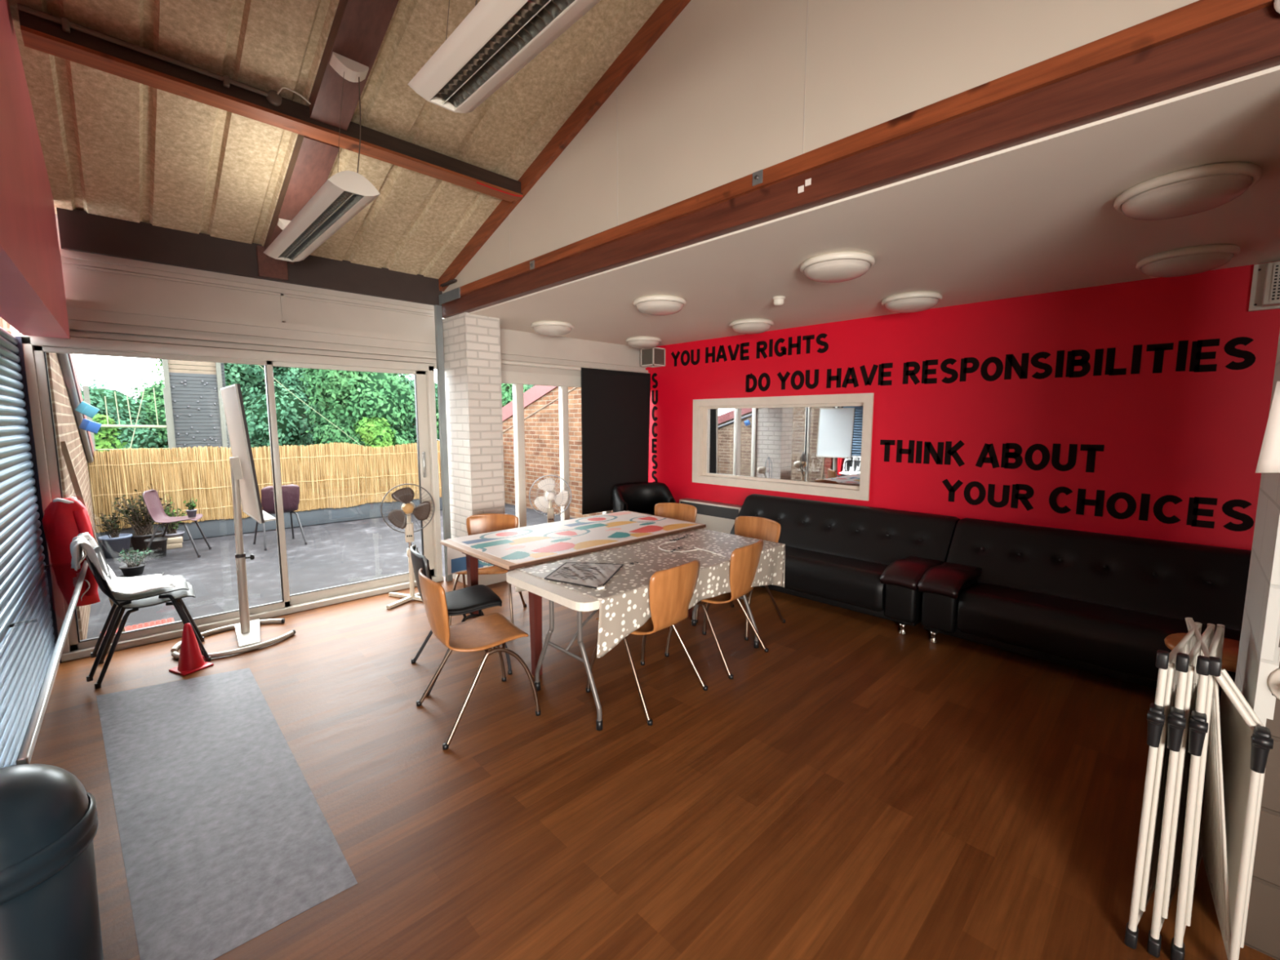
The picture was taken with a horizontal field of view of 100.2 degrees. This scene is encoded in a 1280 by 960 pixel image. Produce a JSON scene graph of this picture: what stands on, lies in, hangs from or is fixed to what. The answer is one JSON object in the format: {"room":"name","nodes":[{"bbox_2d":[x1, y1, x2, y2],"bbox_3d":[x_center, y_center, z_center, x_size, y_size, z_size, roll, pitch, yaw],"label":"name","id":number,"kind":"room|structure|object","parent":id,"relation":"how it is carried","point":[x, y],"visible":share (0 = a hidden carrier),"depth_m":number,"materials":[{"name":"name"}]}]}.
{"room":"community hall","nodes":[
{"label":"community hall","id":0,"kind":"room"},
{"bbox_2d":[0,0,96,639],"bbox_3d":[-2.567,-1.352,1.923,0.406,5.505,12.268,-6,9,-43],"label":"wall","id":1,"kind":"structure","parent":0,"point":[33,300],"depth_m":2.47,"materials":[{"name":"red paint"}]},
{"bbox_2d":[56,352,93,462],"bbox_3d":[-5.277,-0.695,5.004,0.060,1.294,4.017,-6,9,-44],"label":"trim","id":2,"kind":"structure","parent":1,"relation":"attached to","point":[64,361],"depth_m":4.79,"materials":[{"name":"grey"}]},
{"bbox_2d":[17,3,311,106],"bbox_3d":[-2.251,-2.064,2.644,1.087,0.088,0.070,-6,9,-44],"label":"conduit","id":3,"kind":"object","parent":1,"relation":"attached to","point":[273,97],"visible":1,"depth_m":2.58,"materials":[{"name":"brown"}]},
{"bbox_2d":[95,497,442,550],"bbox_3d":[-4.813,0.511,8.707,5.680,0.310,0.210,-6,9,-44],"label":"wall","id":4,"kind":"structure","parent":0,"point":[221,527],"depth_m":8.14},
{"bbox_2d":[87,440,441,533],"bbox_3d":[-4.723,-0.075,8.558,5.684,1.059,0.024,-6,9,-44],"label":"screen","id":5,"kind":"object","parent":4,"relation":"attached to","point":[340,475],"visible":0.59,"depth_m":7.55,"materials":[{"name":"wicker"}]},
{"bbox_2d":[9,213,648,376],"bbox_3d":[-1.910,-1.569,5.275,5.670,0.940,0.140,-6,9,-44],"label":"wall","id":6,"kind":"structure","parent":0,"point":[107,297],"depth_m":4.22,"materials":[{"name":"paint"}]},
{"bbox_2d":[16,333,444,662],"bbox_3d":[-2.968,0.044,4.401,2.645,2.145,0.140,-6,9,-44],"label":"door","id":7,"kind":"structure","parent":6,"relation":"in","point":[35,348],"depth_m":4.27,"materials":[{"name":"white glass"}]},
{"bbox_2d":[56,207,442,305],"bbox_3d":[-2.824,-1.709,4.296,2.505,0.253,0.075,-6,9,-44],"label":"ceiling beam","id":8,"kind":"structure","parent":6,"relation":"attached to","point":[82,231],"depth_m":3.94,"materials":[{"name":"brown paint"}]},
{"bbox_2d":[263,52,380,262],"bbox_3d":[-1.946,-1.825,3.166,0.320,0.786,1.797,-6,9,-44],"label":"pendant light","id":9,"kind":"object","parent":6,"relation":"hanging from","point":[344,195],"visible":1,"depth_m":2.80,"materials":[{"name":"white metal"}]},
{"bbox_2d":[256,0,398,280],"bbox_3d":[-0.061,-2.654,1.210,0.240,2.790,8.024,-6,9,-44],"label":"beam","id":10,"kind":"structure","parent":6,"relation":"attached to","point":[358,28],"depth_m":3.00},
{"bbox_2d":[407,0,600,113],"bbox_3d":[-0.137,-2.043,1.277,0.320,1.604,1.498,-6,9,-44],"label":"pendant light","id":11,"kind":"object","parent":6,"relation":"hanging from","point":[497,38],"visible":1,"depth_m":1.59,"materials":[{"name":"white metal"}]},
{"bbox_2d":[501,370,611,527],"bbox_3d":[-0.815,-0.181,6.503,2.470,2.130,0.120,-6,9,-44],"label":"window","id":12,"kind":"structure","parent":6,"relation":"in","point":[517,379],"depth_m":6.02,"materials":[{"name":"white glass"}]},
{"bbox_2d":[500,359,650,515],"bbox_3d":[-0.731,-0.456,6.386,2.410,1.769,0.065,-6,9,-44],"label":"curtain","id":13,"kind":"object","parent":12,"relation":"attached to","point":[615,403],"visible":0.88,"depth_m":6.72,"materials":[{"name":"black fabric"}]},
{"bbox_2d":[441,4,1279,318],"bbox_3d":[0.941,-1.318,2.338,0.125,0.136,8.020,-6,9,-44],"label":"beam","id":14,"kind":"structure","parent":6,"relation":"attached to","point":[1247,44],"depth_m":1.97,"materials":[{"name":"wood"}]},
{"bbox_2d":[8,0,663,279],"bbox_3d":[-0.149,-2.814,1.139,3.200,2.750,8.270,-6,9,-44],"label":"ceiling","id":15,"kind":"structure","parent":0,"point":[113,146],"depth_m":3.16,"materials":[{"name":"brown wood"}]},
{"bbox_2d":[442,311,505,537],"bbox_3d":[-1.667,-0.281,5.340,0.348,2.584,0.570,-6,9,-44],"label":"wall pillar","id":16,"kind":"structure","parent":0,"point":[471,342],"depth_m":5.11,"materials":[{"name":"brick"}]},
{"bbox_2d":[502,386,613,518],"bbox_3d":[-1.190,-0.841,9.071,0.220,2.918,4.120,-6,9,-44],"label":"wall","id":17,"kind":"structure","parent":0,"point":[541,428],"depth_m":9.39,"materials":[{"name":"brick"}]},
{"bbox_2d":[502,385,558,422],"bbox_3d":[-1.230,-1.744,8.995,0.245,1.626,4.210,-6,9,-44],"label":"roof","id":18,"kind":"structure","parent":17,"relation":"attached to","point":[534,393],"depth_m":9.61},
{"bbox_2d":[30,502,1276,959],"bbox_3d":[-0.694,1.220,4.163,6.400,0.140,12.700,-6,9,-44],"label":"floor","id":19,"kind":"structure","parent":0,"point":[857,788],"depth_m":2.40,"materials":[{"name":"brown wood"}]},
{"bbox_2d":[0,763,103,959],"bbox_3d":[-1.500,1.078,1.261,0.348,0.780,0.348,-6,9,-44],"label":"litter bin","id":20,"kind":"object","parent":19,"relation":"on","point":[50,910],"visible":1,"depth_m":1.23,"materials":[{"name":"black plastic"}]},
{"bbox_2d":[60,440,125,631],"bbox_3d":[-3.892,0.453,3.820,0.228,1.464,0.040,-6,9,-44],"label":"batten","id":21,"kind":"object","parent":19,"relation":"on","point":[64,450],"visible":0.29,"depth_m":3.71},
{"bbox_2d":[95,512,132,558],"bbox_3d":[-6.291,0.646,6.406,0.306,0.548,0.292,-6,9,-44],"label":"potted plant","id":22,"kind":"object","parent":19,"relation":"on","point":[114,542],"visible":0.98,"depth_m":6.35,"materials":[{"name":"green plant"}]},
{"bbox_2d":[115,546,154,576],"bbox_3d":[-5.344,0.852,5.674,0.302,0.299,0.236,-6,9,-44],"label":"potted plant","id":23,"kind":"object","parent":19,"relation":"on","point":[131,568],"visible":1,"depth_m":5.64,"materials":[{"name":"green plant"}]},
{"bbox_2d":[111,483,173,552],"bbox_3d":[-6.191,0.469,6.683,0.586,0.839,0.416,-6,9,-44],"label":"shrub","id":24,"kind":"object","parent":19,"relation":"on","point":[144,530],"visible":0.77,"depth_m":6.61,"materials":[{"name":"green plant"}]},
{"bbox_2d":[130,530,163,552],"bbox_3d":[-6.199,0.776,6.722,0.339,0.220,0.334,-6,9,-44],"label":"pot","id":25,"kind":"object","parent":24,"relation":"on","point":[137,540],"depth_m":6.61,"materials":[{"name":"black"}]},
{"bbox_2d":[93,546,211,688],"bbox_3d":[-3.232,0.817,3.524,0.549,0.803,0.479,-6,9,-43],"label":"plastic chair","id":26,"kind":"object","parent":19,"relation":"on","point":[135,605],"visible":0.59,"depth_m":3.49,"materials":[{"name":"grey"}]},
{"bbox_2d":[83,537,204,681],"bbox_3d":[-3.254,0.764,3.497,0.549,0.803,0.479,-6,9,-43],"label":"plastic chair","id":27,"kind":"object","parent":26,"relation":"on","point":[180,583],"visible":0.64,"depth_m":3.43,"materials":[{"name":"grey"}]},
{"bbox_2d":[70,532,175,600],"bbox_3d":[-3.305,0.525,3.427,0.464,0.379,0.530,-6,9,-43],"label":"cloth","id":28,"kind":"object","parent":27,"relation":"on","point":[79,544],"visible":0.94,"depth_m":3.40,"materials":[{"name":"fabric"}]},
{"bbox_2d":[143,537,168,559],"bbox_3d":[-5.761,0.813,6.383,0.210,0.220,0.210,-6,9,-44],"label":"flower pot","id":29,"kind":"object","parent":19,"relation":"on","point":[158,545],"visible":0.91,"depth_m":6.33,"materials":[{"name":"black"}]},
{"bbox_2d":[158,494,186,537],"bbox_3d":[-6.071,0.521,6.923,0.357,0.682,0.267,-3,7,-24],"label":"shrub","id":30,"kind":"object","parent":19,"relation":"on","point":[171,531],"visible":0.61,"depth_m":6.91,"materials":[{"name":"green plant"}]},
{"bbox_2d":[141,489,211,562],"bbox_3d":[-5.591,0.515,6.434,0.549,0.803,0.479,-3,7,-25],"label":"plastic chair","id":31,"kind":"object","parent":19,"relation":"on","point":[153,503],"visible":0.95,"depth_m":6.39,"materials":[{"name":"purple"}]},
{"bbox_2d":[168,622,213,675],"bbox_3d":[-2.919,1.075,3.467,0.170,0.302,0.170,3,7,24],"label":"traffic cone","id":32,"kind":"object","parent":19,"relation":"on","point":[191,660],"visible":1,"depth_m":3.43,"materials":[{"name":"red plastic"}]},
{"bbox_2d":[96,667,357,959],"bbox_3d":[-2.073,1.332,2.505,0.705,0.002,2.450,-6,9,-44],"label":"rug","id":33,"kind":"object","parent":19,"relation":"on","point":[225,840],"visible":1,"depth_m":2.16,"materials":[{"name":"carpet"}]},
{"bbox_2d":[170,383,295,659],"bbox_3d":[-2.973,0.258,3.819,0.699,1.842,0.703,-6,9,-44],"label":"whiteboard","id":34,"kind":"object","parent":19,"relation":"on","point":[245,489],"visible":0.84,"depth_m":3.85,"materials":[{"name":"beige"}]},
{"bbox_2d":[253,484,306,551],"bbox_3d":[-4.748,0.450,7.020,0.549,0.803,0.479,6,8,41],"label":"plastic chair","id":35,"kind":"object","parent":19,"relation":"on","point":[291,493],"visible":0.66,"depth_m":6.90,"materials":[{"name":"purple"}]},
{"bbox_2d":[380,483,435,608],"bbox_3d":[-2.050,0.553,4.768,0.440,1.046,0.407,-3,7,-22],"label":"pedestal fan","id":36,"kind":"object","parent":19,"relation":"on","point":[405,495],"visible":0.98,"depth_m":4.73,"materials":[{"name":"beige plastic"}]},
{"bbox_2d":[434,305,453,581],"bbox_3d":[-1.923,-0.324,5.246,0.056,2.690,0.049,-6,9,-44],"label":"steel post","id":37,"kind":"object","parent":19,"relation":"on","point":[437,308],"visible":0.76,"depth_m":5.21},
{"bbox_2d":[409,544,512,696],"bbox_3d":[-1.167,0.817,3.434,0.533,0.831,0.529,-4,7,-31],"label":"padded chair","id":38,"kind":"object","parent":19,"relation":"on","point":[464,601],"visible":0.65,"depth_m":3.34,"materials":[{"name":"leather"}]},
{"bbox_2d":[416,568,540,750],"bbox_3d":[-0.902,0.877,2.932,0.530,0.823,0.529,-5,8,-36],"label":"chair","id":39,"kind":"object","parent":19,"relation":"on","point":[485,632],"visible":1,"depth_m":2.82,"materials":[{"name":"brown wood"}]},
{"bbox_2d":[448,513,526,625],"bbox_3d":[-1.236,0.722,4.334,0.529,0.823,0.530,0,6,-2],"label":"chair","id":40,"kind":"object","parent":19,"relation":"on","point":[476,524],"visible":0.43,"depth_m":4.52,"materials":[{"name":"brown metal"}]},
{"bbox_2d":[528,475,571,523],"bbox_3d":[-0.936,0.463,5.626,0.440,1.037,0.407,-1,6,-9],"label":"pedestal fan","id":41,"kind":"object","parent":19,"relation":"on","point":[548,485],"visible":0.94,"depth_m":5.59,"materials":[{"name":"beige plastic"}]},
{"bbox_2d":[440,511,706,675],"bbox_3d":[-0.443,0.772,4.172,1.840,0.748,0.948,-6,9,-44],"label":"wooden table","id":42,"kind":"object","parent":19,"relation":"on","point":[473,555],"visible":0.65,"depth_m":3.41,"materials":[{"name":"beige"}]},
{"bbox_2d":[446,511,702,575],"bbox_3d":[-0.453,0.530,4.166,1.745,0.271,0.967,-6,9,-44],"label":"tablecloth","id":43,"kind":"object","parent":42,"relation":"on","point":[535,542],"visible":0.95,"depth_m":3.97,"materials":[{"name":"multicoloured fabric"}]},
{"bbox_2d":[506,569,759,730],"bbox_3d":[0.105,0.859,3.491,1.795,0.725,0.765,-6,9,-44],"label":"folding table","id":44,"kind":"object","parent":19,"relation":"on","point":[571,599],"visible":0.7,"depth_m":2.85,"materials":[{"name":"beige plastic"}]},
{"bbox_2d":[515,528,785,657],"bbox_3d":[0.155,0.666,3.520,1.747,0.359,0.788,-6,9,-44],"label":"tablecloth","id":45,"kind":"object","parent":44,"relation":"on","point":[624,607],"visible":0.77,"depth_m":3.30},
{"bbox_2d":[544,562,623,590],"bbox_3d":[-0.327,0.530,3.034,0.372,0.024,0.504,1,6,10],"label":"place mat","id":46,"kind":"object","parent":45,"relation":"on","point":[595,575],"visible":1,"depth_m":3.02,"materials":[{"name":"grey fabric"}]},
{"bbox_2d":[612,482,675,515],"bbox_3d":[0.043,0.468,6.643,0.815,0.810,0.658,-4,7,-32],"label":"armchair","id":47,"kind":"object","parent":19,"relation":"on","point":[638,497],"visible":0.3,"depth_m":6.82,"materials":[{"name":"black leather"}]},
{"bbox_2d":[586,559,707,725],"bbox_3d":[0.039,0.853,3.145,0.530,0.823,0.529,6,9,42],"label":"chair","id":48,"kind":"object","parent":19,"relation":"on","point":[671,590],"visible":0.64,"depth_m":2.94,"materials":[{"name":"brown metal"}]},
{"bbox_2d":[654,502,697,522],"bbox_3d":[0.241,0.655,4.940,0.529,0.823,0.530,3,7,26],"label":"chair","id":49,"kind":"object","parent":19,"relation":"on","point":[684,512],"visible":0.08,"depth_m":5.12,"materials":[{"name":"brown wood"}]},
{"bbox_2d":[679,497,742,533],"bbox_3d":[0.868,0.580,6.497,0.147,0.620,0.940,-6,9,-44],"label":"heater","id":50,"kind":"object","parent":19,"relation":"on","point":[719,517],"visible":0.34,"depth_m":6.36,"materials":[{"name":"white metal"}]},
{"bbox_2d":[680,501,738,519],"bbox_3d":[0.817,0.364,6.424,0.006,0.125,0.880,-6,9,-44],"label":"grille","id":51,"kind":"object","parent":50,"relation":"attached to","point":[704,509],"depth_m":6.35,"materials":[{"name":"grey"}]},
{"bbox_2d":[665,539,768,679],"bbox_3d":[0.530,0.798,3.649,0.530,0.823,0.529,5,8,38],"label":"chair","id":52,"kind":"object","parent":19,"relation":"on","point":[744,562],"visible":0.67,"depth_m":3.44,"materials":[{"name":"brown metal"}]},
{"bbox_2d":[695,515,785,640],"bbox_3d":[0.795,0.733,4.235,0.530,0.823,0.529,-6,9,-44],"label":"chair","id":53,"kind":"object","parent":19,"relation":"on","point":[756,527],"visible":0.28,"depth_m":4.34,"materials":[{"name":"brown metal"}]},
{"bbox_2d":[729,493,959,635],"bbox_3d":[1.646,0.661,4.959,1.058,0.796,2.067,-6,9,-44],"label":"sofa","id":54,"kind":"object","parent":19,"relation":"on","point":[871,561],"visible":0.72,"depth_m":4.59,"materials":[{"name":"black leather"}]},
{"bbox_2d":[917,517,1251,704],"bbox_3d":[3.036,0.817,3.543,1.058,0.796,1.912,-6,9,-44],"label":"sofa","id":55,"kind":"object","parent":19,"relation":"on","point":[1100,603],"visible":0.83,"depth_m":3.53,"materials":[{"name":"black leather"}]},
{"bbox_2d":[1124,617,1273,959],"bbox_3d":[1.791,0.952,1.724,0.648,0.928,0.246,-6,9,-44],"label":"folding table","id":56,"kind":"object","parent":19,"relation":"on","point":[1207,759],"visible":1,"depth_m":1.58,"materials":[{"name":"white plastic"}]},
{"bbox_2d":[1164,632,1239,672],"bbox_3d":[2.616,1.048,2.417,0.400,0.590,0.400,-6,9,-44],"label":"stool","id":57,"kind":"object","parent":19,"relation":"on","point":[1230,646],"visible":0.14,"depth_m":2.40,"materials":[{"name":"brown wood"}]},
{"bbox_2d":[441,0,1199,293],"bbox_3d":[0.939,-2.808,2.193,0.100,2.721,8.150,-6,9,-44],"label":"wall","id":58,"kind":"structure","parent":0,"point":[717,100],"depth_m":2.58,"materials":[{"name":"white paint"}]},
{"bbox_2d":[17,3,522,194],"bbox_3d":[-1.822,-2.099,3.209,2.490,0.088,0.140,-6,9,-44],"label":"trim","id":59,"kind":"structure","parent":58,"relation":"attached to","point":[288,107],"depth_m":2.88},
{"bbox_2d":[20,25,523,202],"bbox_3d":[-1.822,-2.047,3.215,2.490,0.018,0.144,-6,9,-44],"label":"beam","id":60,"kind":"structure","parent":58,"relation":"attached to","point":[32,38],"depth_m":2.86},
{"bbox_2d":[438,0,690,291],"bbox_3d":[0.898,-2.816,2.130,0.045,2.660,8.020,-6,9,-44],"label":"trim","id":61,"kind":"structure","parent":58,"relation":"attached to","point":[668,11],"depth_m":3.48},
{"bbox_2d":[459,0,1274,296],"bbox_3d":[0.932,-1.422,2.319,0.148,0.073,8.020,-6,9,-44],"label":"ceiling beam","id":62,"kind":"structure","parent":58,"relation":"attached to","point":[1201,15],"depth_m":1.98,"materials":[{"name":"wood"}]},
{"bbox_2d":[442,65,1279,346],"bbox_3d":[2.002,-1.385,3.401,3.000,0.060,8.260,-6,9,-44],"label":"ceiling","id":63,"kind":"structure","parent":0,"point":[1039,215],"depth_m":2.85,"materials":[{"name":"white paint"}]},
{"bbox_2d":[530,320,573,336],"bbox_3d":[-0.887,-1.524,5.427,0.434,0.108,0.434,-6,9,-44],"label":"ceiling light","id":64,"kind":"object","parent":63,"relation":"attached to","point":[553,328],"visible":1,"depth_m":5.29,"materials":[{"name":"beige plastic"}]},
{"bbox_2d":[533,324,571,336],"bbox_3d":[-0.887,-1.508,5.429,0.384,0.074,0.384,-6,9,-44],"label":"diffuser","id":65,"kind":"object","parent":64,"relation":"attached to","point":[546,330],"depth_m":5.31,"materials":[{"name":"beige"}]},
{"bbox_2d":[625,336,662,348],"bbox_3d":[0.045,-1.632,6.400,0.434,0.108,0.434,-6,9,-44],"label":"ceiling light","id":66,"kind":"object","parent":63,"relation":"attached to","point":[638,342],"visible":1,"depth_m":6.26,"materials":[{"name":"beige plastic"}]},
{"bbox_2d":[633,294,686,315],"bbox_3d":[0.161,-1.407,4.360,0.434,0.108,0.434,-6,9,-44],"label":"ceiling light","id":67,"kind":"object","parent":63,"relation":"attached to","point":[655,304],"visible":1,"depth_m":4.22,"materials":[{"name":"beige plastic"}]},
{"bbox_2d":[635,300,683,315],"bbox_3d":[0.161,-1.390,4.362,0.384,0.074,0.384,-6,9,-44],"label":"diffuser","id":68,"kind":"object","parent":67,"relation":"attached to","point":[656,308],"depth_m":4.24,"materials":[{"name":"beige"}]},
{"bbox_2d":[728,318,773,333],"bbox_3d":[1.106,-1.512,5.319,0.434,0.108,0.434,-6,9,-44],"label":"ceiling light","id":69,"kind":"object","parent":63,"relation":"attached to","point":[748,326],"visible":1,"depth_m":5.18,"materials":[{"name":"beige plastic"}]},
{"bbox_2d":[731,323,771,333],"bbox_3d":[1.106,-1.496,5.321,0.384,0.074,0.384,-6,9,-44],"label":"diffuser","id":70,"kind":"object","parent":69,"relation":"attached to","point":[742,328],"depth_m":5.20,"materials":[{"name":"beige"}]},
{"bbox_2d":[800,251,875,282],"bbox_3d":[1.208,-1.288,3.293,0.434,0.108,0.434,-6,9,-44],"label":"ceiling light","id":71,"kind":"object","parent":63,"relation":"attached to","point":[839,266],"visible":1,"depth_m":3.17,"materials":[{"name":"beige plastic"}]},
{"bbox_2d":[804,259,870,282],"bbox_3d":[1.208,-1.272,3.295,0.384,0.074,0.384,-6,9,-44],"label":"diffuser","id":72,"kind":"object","parent":71,"relation":"attached to","point":[821,270],"depth_m":3.19,"materials":[{"name":"beige"}]},
{"bbox_2d":[881,291,942,312],"bbox_3d":[2.154,-1.395,4.252,0.434,0.108,0.434,-6,9,-44],"label":"ceiling light","id":73,"kind":"object","parent":63,"relation":"attached to","point":[917,301],"visible":1,"depth_m":4.12,"materials":[{"name":"beige plastic"}]},
{"bbox_2d":[884,297,938,312],"bbox_3d":[2.154,-1.378,4.254,0.384,0.074,0.384,-6,9,-44],"label":"diffuser","id":74,"kind":"object","parent":73,"relation":"attached to","point":[896,304],"depth_m":4.15,"materials":[{"name":"beige"}]},
{"bbox_2d":[1113,161,1262,220],"bbox_3d":[2.256,-1.171,2.226,0.434,0.108,0.434,-6,9,-44],"label":"ceiling light","id":75,"kind":"object","parent":63,"relation":"attached to","point":[1186,192],"visible":1,"depth_m":2.12,"materials":[{"name":"beige plastic"}]},
{"bbox_2d":[1135,244,1240,277],"bbox_3d":[3.222,-1.274,3.163,0.434,0.108,0.434,-6,9,-44],"label":"ceiling light","id":76,"kind":"object","parent":63,"relation":"attached to","point":[1189,260],"visible":1,"depth_m":3.06,"materials":[{"name":"beige plastic"}]},
{"bbox_2d":[1141,252,1233,277],"bbox_3d":[3.222,-1.258,3.165,0.384,0.074,0.384,-6,9,-44],"label":"diffuser","id":77,"kind":"object","parent":76,"relation":"attached to","point":[1168,264],"depth_m":3.08,"materials":[{"name":"beige"}]},
{"bbox_2d":[645,261,1279,550],"bbox_3d":[2.983,-0.197,4.509,0.200,2.600,8.280,-6,9,-44],"label":"wall","id":78,"kind":"structure","parent":0,"point":[1185,434],"depth_m":4.13,"materials":[{"name":"red paint"}]},
{"bbox_2d":[640,346,665,367],"bbox_3d":[0.170,-1.590,6.942,0.225,0.225,0.230,-6,9,-44],"label":"speaker","id":79,"kind":"object","parent":78,"relation":"attached to","point":[655,357],"visible":0.98,"depth_m":6.88,"materials":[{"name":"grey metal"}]},
{"bbox_2d":[651,373,657,482],"bbox_3d":[0.198,-0.674,7.180,0.004,1.501,0.114,-6,9,-44],"label":"lettering","id":80,"kind":"object","parent":78,"relation":"attached to","point":[654,375],"depth_m":7.18,"materials":[{"name":"black"}]},
{"bbox_2d":[671,333,828,366],"bbox_3d":[1.144,-1.463,6.118,0.004,0.208,2.134,-6,9,-44],"label":"lettering","id":81,"kind":"object","parent":78,"relation":"attached to","point":[808,338],"depth_m":5.94,"materials":[{"name":"black"}]},
{"bbox_2d":[692,392,874,501],"bbox_3d":[1.508,-0.407,5.984,0.212,1.033,2.219,-6,9,-44],"label":"window","id":82,"kind":"structure","parent":78,"relation":"in","point":[815,445],"depth_m":5.86,"materials":[{"name":"clear glass"}]},
{"bbox_2d":[880,440,1104,472],"bbox_3d":[2.840,-0.217,4.507,0.004,0.230,1.612,-6,9,-44],"label":"lettering","id":83,"kind":"object","parent":78,"relation":"attached to","point":[1091,449],"depth_m":4.38,"materials":[{"name":"black"}]},
{"bbox_2d":[745,337,1255,392],"bbox_3d":[2.543,-0.955,4.732,0.004,0.216,3.831,-6,9,-44],"label":"lettering","id":84,"kind":"object","parent":78,"relation":"attached to","point":[1249,357],"depth_m":4.14,"materials":[{"name":"black"}]},
{"bbox_2d":[942,479,1253,531],"bbox_3d":[3.298,0.163,4.076,0.004,0.215,1.825,-6,9,-44],"label":"lettering","id":85,"kind":"object","parent":78,"relation":"attached to","point":[1193,511],"depth_m":3.90,"materials":[{"name":"black"}]},
{"bbox_2d":[1248,261,1279,311],"bbox_3d":[3.958,-1.179,3.154,0.130,0.280,0.465,-6,9,-44],"label":"air vent","id":86,"kind":"object","parent":78,"relation":"in","point":[1265,284],"visible":1,"depth_m":3.27,"materials":[{"name":"beige"}]},
{"bbox_2d":[1269,263,1279,301],"bbox_3d":[3.927,-1.173,3.097,0.006,0.218,0.353,-6,9,-44],"label":"grille","id":87,"kind":"object","parent":86,"relation":"attached to","point":[1274,268],"depth_m":3.21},
{"bbox_2d":[1244,639,1279,959],"bbox_3d":[2.318,0.150,1.509,0.669,2.570,0.685,-6,9,-44],"label":"wall column","id":88,"kind":"structure","parent":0,"point":[1262,935],"depth_m":1.60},
{"bbox_2d":[1234,331,1279,726],"bbox_3d":[2.080,0.158,1.757,0.677,2.500,0.039,-6,9,-44],"label":"trim","id":89,"kind":"structure","parent":88,"relation":"attached to","point":[1259,651],"depth_m":1.67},
{"bbox_2d":[1255,381,1279,472],"bbox_3d":[1.853,-0.141,1.454,0.025,0.260,0.218,-6,9,-44],"label":"lampshade","id":90,"kind":"object","parent":88,"relation":"attached to","point":[1268,461],"visible":1,"depth_m":1.51,"materials":[{"name":"beige paper"}]},
{"bbox_3d":[-1.148,0.490,0.441,0.120,2.130,8.350,-6,9,-43],"label":"wall","id":91,"kind":"structure","parent":0,"visible":0},
{"bbox_2d":[0,326,61,768],"bbox_3d":[-2.855,0.282,2.360,0.050,2.120,3.140,-6,9,-43],"label":"roller shutter","id":92,"kind":"object","parent":91,"relation":"attached to","point":[26,653],"visible":0.91,"depth_m":2.85,"materials":[{"name":"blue metal"}]},
{"bbox_2d":[8,560,88,764],"bbox_3d":[-2.755,0.658,2.448,0.218,0.031,2.950,-6,9,-43],"label":"pole","id":93,"kind":"object","parent":92,"relation":"attached to","point":[26,749],"visible":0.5,"depth_m":1.94,"materials":[{"name":"white metal"}]},
{"bbox_2d":[42,496,100,606],"bbox_3d":[-3.719,0.473,3.514,0.225,0.728,0.127,-4,7,-30],"label":"jacket","id":94,"kind":"object","parent":92,"relation":"hanging from","point":[64,519],"visible":0.77,"depth_m":3.46,"materials":[{"name":"red fabric"}]},
{"label":"outside","id":95,"kind":"structure","parent":0,"visible":0},
{"bbox_3d":[-24.202,0.372,39.398,100.000,0.200,70.200,-6,9,-44],"label":"ground","id":96,"kind":"structure","parent":95,"visible":0},
{"bbox_2d":[87,413,128,471],"bbox_3d":[-12.271,0.866,12.291,1.223,4.799,0.918,-6,9,-44],"label":"tree","id":97,"kind":"object","parent":96,"relation":"on","point":[104,438],"visible":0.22,"depth_m":12.00,"materials":[{"name":"green plant"}]},
{"bbox_2d":[79,378,168,478],"bbox_3d":[-16.283,-0.022,15.525,2.893,5.853,4.370,2,7,14],"label":"tree","id":98,"kind":"object","parent":96,"relation":"on","point":[144,437],"visible":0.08,"depth_m":15.94,"materials":[{"name":"green plant"}]},
{"bbox_2d":[82,385,173,451],"bbox_3d":[-10.654,0.701,11.407,1.280,5.300,0.100,-6,9,-44],"label":"trellis","id":99,"kind":"object","parent":96,"relation":"on","point":[86,388],"visible":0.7,"depth_m":11.26,"materials":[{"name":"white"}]},
{"bbox_2d":[127,377,226,449],"bbox_3d":[-15.738,-0.467,18.369,3.220,6.113,4.086,4,7,30],"label":"tree","id":100,"kind":"object","parent":96,"relation":"on","point":[148,396],"visible":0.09,"depth_m":17.00,"materials":[{"name":"green plant"}]},
{"bbox_2d":[161,359,231,448],"bbox_3d":[-10.496,-0.359,12.802,1.095,7.100,1.070,-6,9,-44],"label":"neighbouring building","id":101,"kind":"structure","parent":96,"relation":"on","point":[197,416],"depth_m":12.28,"materials":[{"name":"grey"}]},
{"bbox_2d":[202,361,319,448],"bbox_3d":[-11.232,-1.049,16.139,3.323,7.760,3.840,0,6,3],"label":"ivy hedge","id":102,"kind":"object","parent":96,"relation":"on","point":[292,423],"visible":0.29,"depth_m":15.45,"materials":[{"name":"green plant"}]},
{"bbox_2d":[298,368,417,446],"bbox_3d":[-7.994,-0.442,14.886,3.735,6.829,2.865,-6,9,-44],"label":"ivy hedge","id":103,"kind":"object","parent":96,"relation":"on","point":[343,397],"visible":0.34,"depth_m":14.38,"materials":[{"name":"green plant"}]},
{"bbox_2d":[353,416,398,448],"bbox_3d":[-7.052,0.682,14.351,1.410,4.712,1.044,-6,9,-44],"label":"tree","id":104,"kind":"object","parent":96,"relation":"on","point":[375,432],"visible":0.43,"depth_m":14.04,"materials":[{"name":"green plant"}]},
{"bbox_2d":[435,383,528,437],"bbox_3d":[-4.590,-0.402,16.880,2.744,6.312,3.576,4,7,32],"label":"tree","id":105,"kind":"object","parent":96,"relation":"on","point":[506,388],"visible":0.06,"depth_m":15.82,"materials":[{"name":"green plant"}]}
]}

